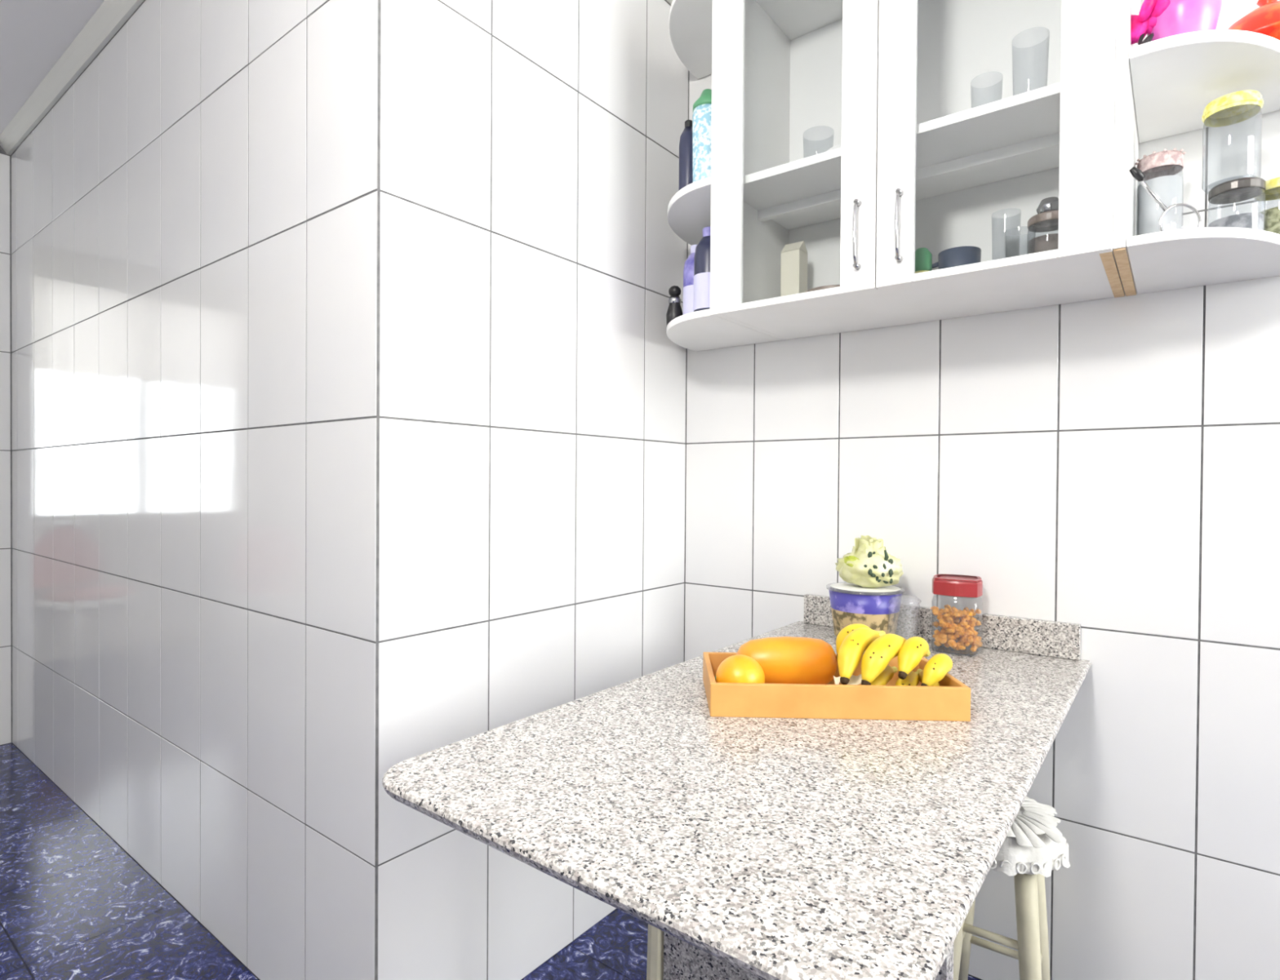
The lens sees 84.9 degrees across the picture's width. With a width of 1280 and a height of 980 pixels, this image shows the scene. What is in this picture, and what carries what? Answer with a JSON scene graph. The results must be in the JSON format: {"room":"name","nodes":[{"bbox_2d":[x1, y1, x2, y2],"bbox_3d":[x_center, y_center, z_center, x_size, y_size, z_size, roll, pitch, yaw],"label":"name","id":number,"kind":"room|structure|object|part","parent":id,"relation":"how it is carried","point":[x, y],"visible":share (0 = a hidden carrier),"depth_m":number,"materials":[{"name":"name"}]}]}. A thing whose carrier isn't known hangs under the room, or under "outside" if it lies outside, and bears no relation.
{"room":"kitchen","nodes":[
{"label":"kitchen","id":0,"kind":"room"},
{"bbox_2d":[0,0,104,133],"bbox_3d":[-1.513,-1.419,0.505,7.800,0.080,4.575,1,1,38],"label":"ceiling","id":1,"kind":"structure","parent":0,"point":[34,34],"depth_m":2.17,"materials":[{"name":"white paint"}]},
{"bbox_2d":[10,0,434,979],"bbox_3d":[-1.481,-0.170,2.094,2.659,2.450,0.120,1,1,38],"label":"wall","id":2,"kind":"structure","parent":0,"point":[196,217],"depth_m":1.64,"materials":[{"name":"grey tile"}]},
{"bbox_2d":[0,146,12,746],"bbox_3d":[-2.600,-0.187,2.918,0.120,2.450,0.185,1,1,38],"label":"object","id":3,"kind":"structure","parent":2,"relation":"attached to","point":[6,553],"depth_m":2.85,"materials":[{"name":"white wood"}]},
{"bbox_2d":[0,0,144,155],"bbox_3d":[-1.505,-1.370,2.003,2.704,0.047,0.044,1,1,38],"label":"trim","id":4,"kind":"structure","parent":2,"relation":"attached to","point":[111,15],"depth_m":2.26,"materials":[{"name":"white paint"}]},
{"bbox_2d":[0,742,980,979],"bbox_3d":[-1.531,1.101,0.532,7.800,0.060,4.575,1,1,38],"label":"floor","id":5,"kind":"structure","parent":0,"point":[75,905],"depth_m":1.73,"materials":[{"name":"blue tile"}]},
{"bbox_2d":[382,594,1091,979],"bbox_3d":[0.285,0.674,1.127,0.637,0.807,1.205,1,1,38],"label":"table","id":6,"kind":"object","parent":5,"relation":"on","point":[746,848],"visible":1,"depth_m":0.78,"materials":[{"name":"grey stone"}]},
{"bbox_3d":[0.018,0.722,0.999,0.032,0.711,0.030,1,1,15],"label":"leg","id":7,"kind":"part","parent":6,"relation":"part of","materials":[{"name":"beige paint"}]},
{"bbox_3d":[0.190,0.724,0.884,0.375,0.710,0.030,1,1,38],"label":"support panel","id":8,"kind":"part","parent":6,"relation":"part of","materials":[{"name":"stone"}]},
{"bbox_2d":[702,652,970,721],"bbox_3d":[0.302,0.317,1.145,0.386,0.050,0.200,0,1,2],"label":"wooden tray","id":9,"kind":"object","parent":6,"relation":"on","point":[950,701],"visible":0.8,"depth_m":1.05,"materials":[{"name":"orange wood"}]},
{"bbox_2d":[715,654,764,683],"bbox_3d":[0.157,0.297,1.100,0.078,0.073,0.077,0,1,2],"label":"orange","id":10,"kind":"object","parent":9,"relation":"in","point":[739,668],"visible":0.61,"depth_m":1.08,"materials":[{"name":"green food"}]},
{"bbox_2d":[736,636,837,684],"bbox_3d":[0.244,0.291,1.183,0.174,0.084,0.084,0,1,2],"label":"papaya","id":11,"kind":"object","parent":9,"relation":"in","point":[782,660],"visible":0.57,"depth_m":1.15,"materials":[{"name":"orange food"}]},
{"bbox_2d":[833,674,862,684],"bbox_3d":[0.330,0.301,1.104,0.039,0.034,0.059,0,1,2],"label":"wrap","id":12,"kind":"object","parent":9,"relation":"on","point":[854,680],"visible":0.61,"depth_m":1.10,"materials":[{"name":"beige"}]},
{"bbox_2d":[835,623,871,659],"bbox_3d":[0.378,0.258,1.197,0.107,0.059,0.035,0,1,-26],"label":"banana","id":13,"kind":"object","parent":9,"relation":"on","point":[846,630],"visible":0.3,"depth_m":1.18,"materials":[{"name":"yellow food"}]},
{"bbox_2d":[837,627,885,684],"bbox_3d":[0.355,0.262,1.130,0.038,0.076,0.146,1,1,43],"label":"banana","id":14,"kind":"object","parent":9,"relation":"on","point":[852,648],"visible":0.9,"depth_m":1.09,"materials":[{"name":"yellow food"}]},
{"bbox_3d":[0.400,0.243,1.172,0.022,0.017,0.015,0,1,-42],"label":"stem","id":15,"kind":"part","parent":14,"relation":"part of","materials":[{"name":"yellow food"}]},
{"bbox_2d":[861,634,906,685],"bbox_3d":[0.394,0.266,1.111,0.146,0.073,0.038,0,1,-41],"label":"banana","id":16,"kind":"object","parent":9,"relation":"on","point":[882,650],"visible":0.92,"depth_m":1.08,"materials":[{"name":"yellow food"}]},
{"bbox_2d":[871,665,897,685],"bbox_3d":[0.394,0.305,1.137,0.028,0.036,0.124,1,1,39],"label":"banana","id":17,"kind":"object","parent":9,"relation":"on","point":[887,674],"visible":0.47,"depth_m":1.12,"materials":[{"name":"yellow food"}]},
{"bbox_3d":[0.425,0.303,1.177,0.012,0.014,0.022,1,1,37],"label":"stem","id":18,"kind":"part","parent":17,"relation":"part of","materials":[{"name":"yellow food"}]},
{"bbox_2d":[895,671,919,686],"bbox_3d":[0.430,0.308,1.122,0.028,0.031,0.128,1,1,33],"label":"banana","id":19,"kind":"object","parent":9,"relation":"on","point":[912,679],"visible":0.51,"depth_m":1.10,"materials":[{"name":"yellow food"}]},
{"bbox_2d":[897,636,930,679],"bbox_3d":[0.441,0.263,1.117,0.035,0.056,0.130,1,1,39],"label":"banana","id":20,"kind":"object","parent":19,"relation":"on","point":[913,651],"visible":1,"depth_m":1.08,"materials":[{"name":"yellow food"}]},
{"bbox_2d":[916,669,939,686],"bbox_3d":[0.465,0.308,1.128,0.025,0.029,0.121,1,1,13],"label":"banana","id":21,"kind":"object","parent":9,"relation":"on","point":[920,671],"visible":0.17,"depth_m":1.13,"materials":[{"name":"yellow food"}]},
{"bbox_2d":[920,653,952,686],"bbox_3d":[0.472,0.282,1.095,0.032,0.050,0.105,1,1,44],"label":"banana","id":22,"kind":"object","parent":9,"relation":"on","point":[935,669],"visible":1,"depth_m":1.07,"materials":[{"name":"yellow food"}]},
{"bbox_2d":[826,582,905,636],"bbox_3d":[0.510,0.278,1.589,0.170,0.121,0.170,1,1,38],"label":"plastic tub","id":23,"kind":"object","parent":6,"relation":"on","point":[875,609],"visible":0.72,"depth_m":1.53,"materials":[{"name":"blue plastic"}]},
{"bbox_2d":[835,535,903,588],"bbox_3d":[0.514,0.161,1.574,0.152,0.119,0.128,1,1,38],"label":"wrapped bundle","id":24,"kind":"object","parent":23,"relation":"on","point":[868,565],"visible":1,"depth_m":1.54,"materials":[{"name":"yellow fabric"}]},
{"bbox_2d":[867,568,872,575],"bbox_3d":[0.497,0.177,1.512,0.009,0.015,0.006,9,3,17],"label":"print","id":25,"kind":"object","parent":24,"relation":"attached to","point":[869,571],"depth_m":1.51,"materials":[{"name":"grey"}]},
{"bbox_2d":[867,551,872,558],"bbox_3d":[0.503,0.142,1.531,0.010,0.016,0.006,10,4,23],"label":"print","id":26,"kind":"object","parent":24,"relation":"on","point":[869,555],"depth_m":1.53},
{"bbox_2d":[888,568,893,576],"bbox_3d":[0.540,0.177,1.508,0.011,0.016,0.006,7,-1,-14],"label":"print","id":27,"kind":"object","parent":24,"relation":"attached to","point":[891,572],"depth_m":1.51},
{"bbox_2d":[888,559,893,564],"bbox_3d":[0.546,0.156,1.522,0.012,0.014,0.006,9,-1,-9],"label":"print","id":28,"kind":"object","parent":24,"relation":"on","point":[890,561],"depth_m":1.52,"materials":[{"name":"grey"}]},
{"bbox_2d":[888,594,921,634],"bbox_3d":[0.574,0.285,1.531,0.078,0.110,0.078,1,1,38],"label":"cup","id":29,"kind":"object","parent":6,"relation":"on","point":[889,594],"visible":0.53,"depth_m":1.53,"materials":[{"name":"clear glass"}]},
{"bbox_3d":[0.574,0.237,1.531,0.078,0.014,0.078,1,1,38],"label":"lid","id":30,"kind":"part","parent":29,"relation":"part of","materials":[{"name":"clear plastic"}]},
{"bbox_2d":[931,573,982,654],"bbox_3d":[0.672,0.263,1.483,0.098,0.156,0.098,1,1,30],"label":"jar","id":31,"kind":"object","parent":6,"relation":"on","point":[952,585],"visible":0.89,"depth_m":1.45,"materials":[{"name":"clear glass"}]},
{"bbox_2d":[930,604,982,652],"bbox_3d":[0.672,0.291,1.484,0.098,0.089,0.099,1,1,38],"label":"snacks","id":32,"kind":"object","parent":31,"relation":"in","point":[963,633],"visible":1,"depth_m":1.46,"materials":[{"name":"orange food"}]},
{"bbox_3d":[0.672,0.203,1.482,0.097,0.032,0.097,1,1,30],"label":"lid","id":33,"kind":"part","parent":31,"relation":"part of","materials":[{"name":"red plastic"}]},
{"bbox_2d":[953,796,1070,979],"bbox_3d":[0.692,0.844,1.359,0.247,0.470,0.244,1,1,38],"label":"stool","id":34,"kind":"object","parent":5,"relation":"on","point":[1033,847],"visible":0.52,"depth_m":1.27,"materials":[{"name":"beige paint"}]},
{"bbox_3d":[0.601,0.873,1.341,0.070,0.411,0.037,0,1,-13],"label":"leg","id":35,"kind":"part","parent":34,"relation":"part of","materials":[{"name":"beige paint"}]},
{"bbox_3d":[0.675,0.873,1.448,0.037,0.411,0.069,0,1,-7],"label":"leg","id":36,"kind":"part","parent":34,"relation":"part of","materials":[{"name":"beige paint"}]},
{"bbox_3d":[0.706,0.875,1.268,0.037,0.411,0.069,0,1,-7],"label":"leg","id":37,"kind":"part","parent":34,"relation":"part of","materials":[{"name":"beige paint"}]},
{"bbox_3d":[0.693,0.648,1.357,0.247,0.069,0.244,1,1,38],"label":"seat","id":38,"kind":"part","parent":34,"relation":"part of","materials":[{"name":"white fabric"}]},
{"bbox_3d":[0.779,0.874,1.375,0.070,0.411,0.037,0,1,-13],"label":"leg","id":39,"kind":"part","parent":34,"relation":"part of","materials":[{"name":"beige paint"}]},
{"bbox_2d":[377,0,688,979],"bbox_3d":[-0.212,-0.157,1.659,0.120,2.450,0.970,1,1,38],"label":"wall","id":40,"kind":"structure","parent":0,"point":[535,526],"depth_m":1.49,"materials":[{"name":"grey tile"}]},
{"bbox_2d":[666,0,782,351],"bbox_3d":[0.163,-0.780,1.758,0.268,0.781,0.338,1,1,38],"label":"corner shelf","id":41,"kind":"object","parent":40,"relation":"attached to","point":[690,21],"visible":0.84,"depth_m":1.74,"materials":[{"name":"white paint"}]},
{"bbox_2d":[666,285,682,325],"bbox_3d":[0.090,-0.469,1.819,0.044,0.125,0.044,1,1,38],"label":"pepper mill","id":42,"kind":"object","parent":41,"relation":"on","point":[674,309],"visible":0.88,"depth_m":1.80,"materials":[{"name":"black plastic"}]},
{"bbox_3d":[0.091,-0.516,1.818,0.032,0.031,0.034,1,1,38],"label":"knob","id":43,"kind":"part","parent":42,"relation":"part of","materials":[{"name":"black plastic"}]},
{"bbox_2d":[678,119,692,191],"bbox_3d":[0.120,-0.806,1.733,0.048,0.215,0.048,1,1,38],"label":"bottle","id":44,"kind":"object","parent":41,"relation":"on","point":[686,138],"visible":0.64,"depth_m":1.71,"materials":[{"name":"blue plastic"}]},
{"bbox_2d":[682,244,697,315],"bbox_3d":[0.141,-0.513,1.778,0.065,0.215,0.065,1,1,38],"label":"bottle","id":45,"kind":"object","parent":41,"relation":"on","point":[688,270],"visible":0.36,"depth_m":1.75,"materials":[{"name":"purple plastic"}]},
{"bbox_2d":[692,88,711,182],"bbox_3d":[0.162,-0.830,1.685,0.072,0.264,0.072,1,1,38],"label":"bottle","id":46,"kind":"object","parent":41,"relation":"on","point":[702,107],"visible":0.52,"depth_m":1.65,"materials":[{"name":"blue plastic"}]},
{"bbox_3d":[0.162,-0.937,1.683,0.070,0.049,0.070,1,1,38],"label":"lid","id":47,"kind":"part","parent":46,"relation":"part of","materials":[{"name":"green plastic"}]},
{"bbox_2d":[693,226,711,311],"bbox_3d":[0.168,-0.522,1.710,0.073,0.235,0.073,1,1,38],"label":"bottle","id":48,"kind":"object","parent":41,"relation":"on","point":[702,253],"visible":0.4,"depth_m":1.68,"materials":[{"name":"blue plastic"}]},
{"bbox_2d":[826,582,905,595],"bbox_3d":[0.511,0.224,1.588,0.169,0.007,0.169,0,1,-17],"label":"lid","id":49,"kind":"object","parent":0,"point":[836,589],"depth_m":1.56,"materials":[{"name":"white plastic"}]},
{"bbox_2d":[684,0,1279,979],"bbox_3d":[1.506,-0.138,1.020,3.620,2.450,0.120,1,1,38],"label":"wall","id":50,"kind":"structure","parent":0,"point":[1108,467],"depth_m":1.40,"materials":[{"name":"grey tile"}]},
{"bbox_2d":[710,0,1124,340],"bbox_3d":[0.546,-0.772,1.435,0.732,0.785,0.381,1,1,38],"label":"upper cabinet","id":51,"kind":"object","parent":50,"relation":"attached to","point":[920,162],"visible":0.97,"depth_m":1.46,"materials":[{"name":"white paint"}]},
{"bbox_3d":[0.276,-0.778,1.671,0.016,0.781,0.338,1,1,38],"label":"panel","id":52,"kind":"part","parent":51,"relation":"part of","materials":[{"name":"white paint"}]},
{"bbox_2d":[780,240,808,296],"bbox_3d":[0.369,-0.498,1.677,0.048,0.190,0.048,1,1,38],"label":"milk carton","id":53,"kind":"object","parent":51,"relation":"on","point":[793,273],"visible":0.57,"depth_m":1.66,"materials":[{"name":"beige cardboard"}]},
{"bbox_3d":[0.304,-0.773,1.423,0.362,0.785,0.018,1,1,38],"label":"door","id":54,"kind":"part","parent":51,"relation":"part of","materials":[{"name":"white paint"}]},
{"bbox_3d":[0.561,-1.156,1.449,0.699,0.016,0.338,1,1,38],"label":"panel","id":55,"kind":"part","parent":51,"relation":"part of","materials":[{"name":"white paint"}]},
{"bbox_2d":[804,284,839,292],"bbox_3d":[0.420,-0.414,1.516,0.132,0.026,0.132,1,1,38],"label":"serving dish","id":56,"kind":"object","parent":51,"relation":"on","point":[829,286],"visible":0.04,"depth_m":1.46,"materials":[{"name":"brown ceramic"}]},
{"bbox_3d":[0.404,-0.484,1.315,0.007,0.122,0.016,1,1,38],"label":"handle","id":57,"kind":"part","parent":51,"relation":"part of","materials":[{"name":"silver metal"}]},
{"bbox_3d":[0.466,-0.483,1.267,0.007,0.122,0.016,1,1,38],"label":"handle","id":58,"kind":"part","parent":51,"relation":"part of","materials":[{"name":"silver metal"}]},
{"bbox_2d":[743,81,1060,230],"bbox_3d":[0.562,-0.671,1.459,0.699,0.018,0.314,1,1,38],"label":"shelf","id":59,"kind":"object","parent":51,"relation":"attached to","point":[1030,118],"depth_m":1.42,"materials":[{"name":"white wood"}]},
{"bbox_3d":[0.556,-0.391,1.457,0.699,0.016,0.338,1,1,38],"label":"panel","id":60,"kind":"part","parent":51,"relation":"part of","materials":[{"name":"white paint"}]},
{"bbox_2d":[915,247,932,273],"bbox_3d":[0.553,-0.436,1.375,0.038,0.076,0.038,1,1,38],"label":"bottle","id":61,"kind":"object","parent":51,"relation":"on","point":[923,257],"visible":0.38,"depth_m":1.36,"materials":[{"name":"green plastic"}]},
{"bbox_3d":[0.660,-0.774,1.584,0.699,0.749,0.004,1,1,38],"label":"panel","id":62,"kind":"part","parent":51,"relation":"part of","materials":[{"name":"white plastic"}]},
{"bbox_2d":[932,245,981,269],"bbox_3d":[0.628,-0.436,1.394,0.093,0.075,0.078,0,1,3],"label":"pot","id":63,"kind":"object","parent":51,"relation":"on","point":[967,255],"visible":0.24,"depth_m":1.36,"materials":[{"name":"metal"}]},
{"bbox_3d":[0.596,-0.438,1.424,0.029,0.052,0.010,1,1,38],"label":"handle","id":64,"kind":"part","parent":63,"relation":"part of","materials":[{"name":"metal"}]},
{"bbox_3d":[0.594,-0.769,1.199,0.366,0.785,0.018,1,1,38],"label":"door","id":65,"kind":"part","parent":51,"relation":"part of","materials":[{"name":"white paint"}]},
{"bbox_2d":[1011,34,1049,85],"bbox_3d":[0.704,-0.748,1.263,0.060,0.140,0.060,1,1,38],"label":"drinking glass","id":66,"kind":"object","parent":51,"relation":"on","point":[1049,34],"visible":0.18,"depth_m":1.25,"materials":[{"name":"clear glass"}]},
{"bbox_2d":[1026,196,1058,253],"bbox_3d":[0.762,-0.469,1.302,0.072,0.146,0.072,1,1,38],"label":"jar","id":67,"kind":"object","parent":51,"relation":"on","point":[1046,220],"visible":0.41,"depth_m":1.29,"materials":[{"name":"clear glass"}]},
{"bbox_3d":[0.762,-0.500,1.302,0.072,0.016,0.072,1,1,38],"label":"lid","id":68,"kind":"part","parent":67,"relation":"part of","materials":[{"name":"brown wood"}]},
{"bbox_3d":[0.762,-0.523,1.302,0.044,0.038,0.044,1,1,38],"label":"lid knob","id":69,"kind":"part","parent":67,"relation":"part of","materials":[{"name":"silver metal"}]},
{"bbox_3d":[0.842,-0.770,1.234,0.016,0.780,0.338,1,1,38],"label":"panel","id":70,"kind":"part","parent":51,"relation":"part of","materials":[{"name":"brown wood"}]},
{"bbox_2d":[804,594,1080,661],"bbox_3d":[0.653,0.304,1.591,0.593,0.072,0.018,1,1,38],"label":"backsplash","id":71,"kind":"structure","parent":50,"relation":"attached to","point":[1061,640],"depth_m":1.49,"materials":[{"name":"stone"}]},
{"bbox_2d":[1112,0,1279,296],"bbox_3d":[0.949,-0.767,1.152,0.253,0.782,0.338,1,1,38],"label":"corner shelf","id":72,"kind":"object","parent":50,"relation":"attached to","point":[1164,86],"visible":0.99,"depth_m":1.12,"materials":[{"name":"white paint"}]},
{"bbox_3d":[0.855,-0.770,1.224,0.017,0.780,0.338,1,1,38],"label":"panel","id":73,"kind":"part","parent":72,"relation":"part of","materials":[{"name":"white paint"}]},
{"bbox_2d":[1130,0,1170,44],"bbox_3d":[0.814,-0.736,1.119,0.062,0.098,0.077,0,1,-21],"label":"flower","id":74,"kind":"object","parent":72,"relation":"on","point":[1142,24],"visible":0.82,"depth_m":1.11,"materials":[{"name":"pink plant"}]},
{"bbox_3d":[0.807,-0.715,1.119,0.018,0.056,0.010,1,1,38],"label":"stem","id":75,"kind":"part","parent":74,"relation":"part of","materials":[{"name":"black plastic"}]},
{"bbox_2d":[1135,147,1186,235],"bbox_3d":[0.930,-0.495,1.252,0.073,0.202,0.071,1,1,38],"label":"glass jar","id":76,"kind":"object","parent":72,"relation":"on","point":[1159,169],"visible":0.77,"depth_m":1.23,"materials":[{"name":"white"}]},
{"bbox_3d":[0.930,-0.581,1.251,0.068,0.025,0.068,1,1,38],"label":"lid","id":77,"kind":"part","parent":76,"relation":"part of","materials":[{"name":"pink fabric"}]},
{"bbox_2d":[1128,166,1201,231],"bbox_3d":[0.837,-0.456,1.123,0.106,0.124,0.028,0,1,5],"label":"strainer","id":78,"kind":"object","parent":72,"relation":"on","point":[1136,173],"visible":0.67,"depth_m":1.11,"materials":[{"name":"silver metal"}]},
{"bbox_3d":[0.817,-0.474,1.116,0.047,0.060,0.006,0,1,8],"label":"handle","id":79,"kind":"part","parent":78,"relation":"part of","materials":[{"name":"silver metal"}]},
{"bbox_2d":[1146,0,1222,40],"bbox_3d":[0.862,-0.733,1.110,0.104,0.091,0.103,1,1,38],"label":"pot","id":80,"kind":"object","parent":72,"relation":"on","point":[1180,16],"visible":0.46,"depth_m":1.07,"materials":[{"name":"ceramic"}]},
{"bbox_2d":[1207,177,1266,231],"bbox_3d":[0.969,-0.444,1.137,0.072,0.101,0.072,1,1,38],"label":"glass jar","id":81,"kind":"object","parent":72,"relation":"on","point":[1241,189],"visible":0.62,"depth_m":1.12,"materials":[{"name":"clear glass"}]},
{"bbox_2d":[1201,89,1263,193],"bbox_3d":[0.965,-0.565,1.141,0.077,0.138,0.077,1,1,38],"label":"glass jar","id":82,"kind":"object","parent":81,"relation":"on","point":[1236,107],"visible":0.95,"depth_m":1.14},
{"bbox_3d":[0.965,-0.622,1.141,0.074,0.023,0.074,1,1,38],"label":"lid","id":83,"kind":"part","parent":82,"relation":"part of","materials":[{"name":"yellow plastic"}]},
{"bbox_3d":[0.969,-0.486,1.136,0.072,0.016,0.072,1,1,38],"label":"lid","id":84,"kind":"part","parent":81,"relation":"part of","materials":[{"name":"grey metal"}]},
{"bbox_2d":[1227,0,1279,39],"bbox_3d":[1.006,-0.740,1.121,0.168,0.109,0.168,1,1,38],"label":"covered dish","id":85,"kind":"object","parent":72,"relation":"on","point":[1265,19],"visible":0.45,"depth_m":1.07,"materials":[{"name":"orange ceramic"}]},
{"bbox_3d":[1.006,-0.697,1.122,0.168,0.022,0.168,1,1,38],"label":"dish","id":86,"kind":"part","parent":85,"relation":"part of","materials":[{"name":"red ceramic"}]},
{"bbox_2d":[1253,177,1279,234],"bbox_3d":[1.042,-0.446,1.137,0.068,0.107,0.068,1,1,38],"label":"glass jar","id":87,"kind":"object","parent":72,"relation":"on","point":[1272,215],"visible":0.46,"depth_m":1.12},
{"bbox_3d":[1.042,-0.492,1.136,0.068,0.016,0.068,1,1,38],"label":"lid","id":88,"kind":"part","parent":87,"relation":"part of","materials":[{"name":"yellow plastic"}]}
]}

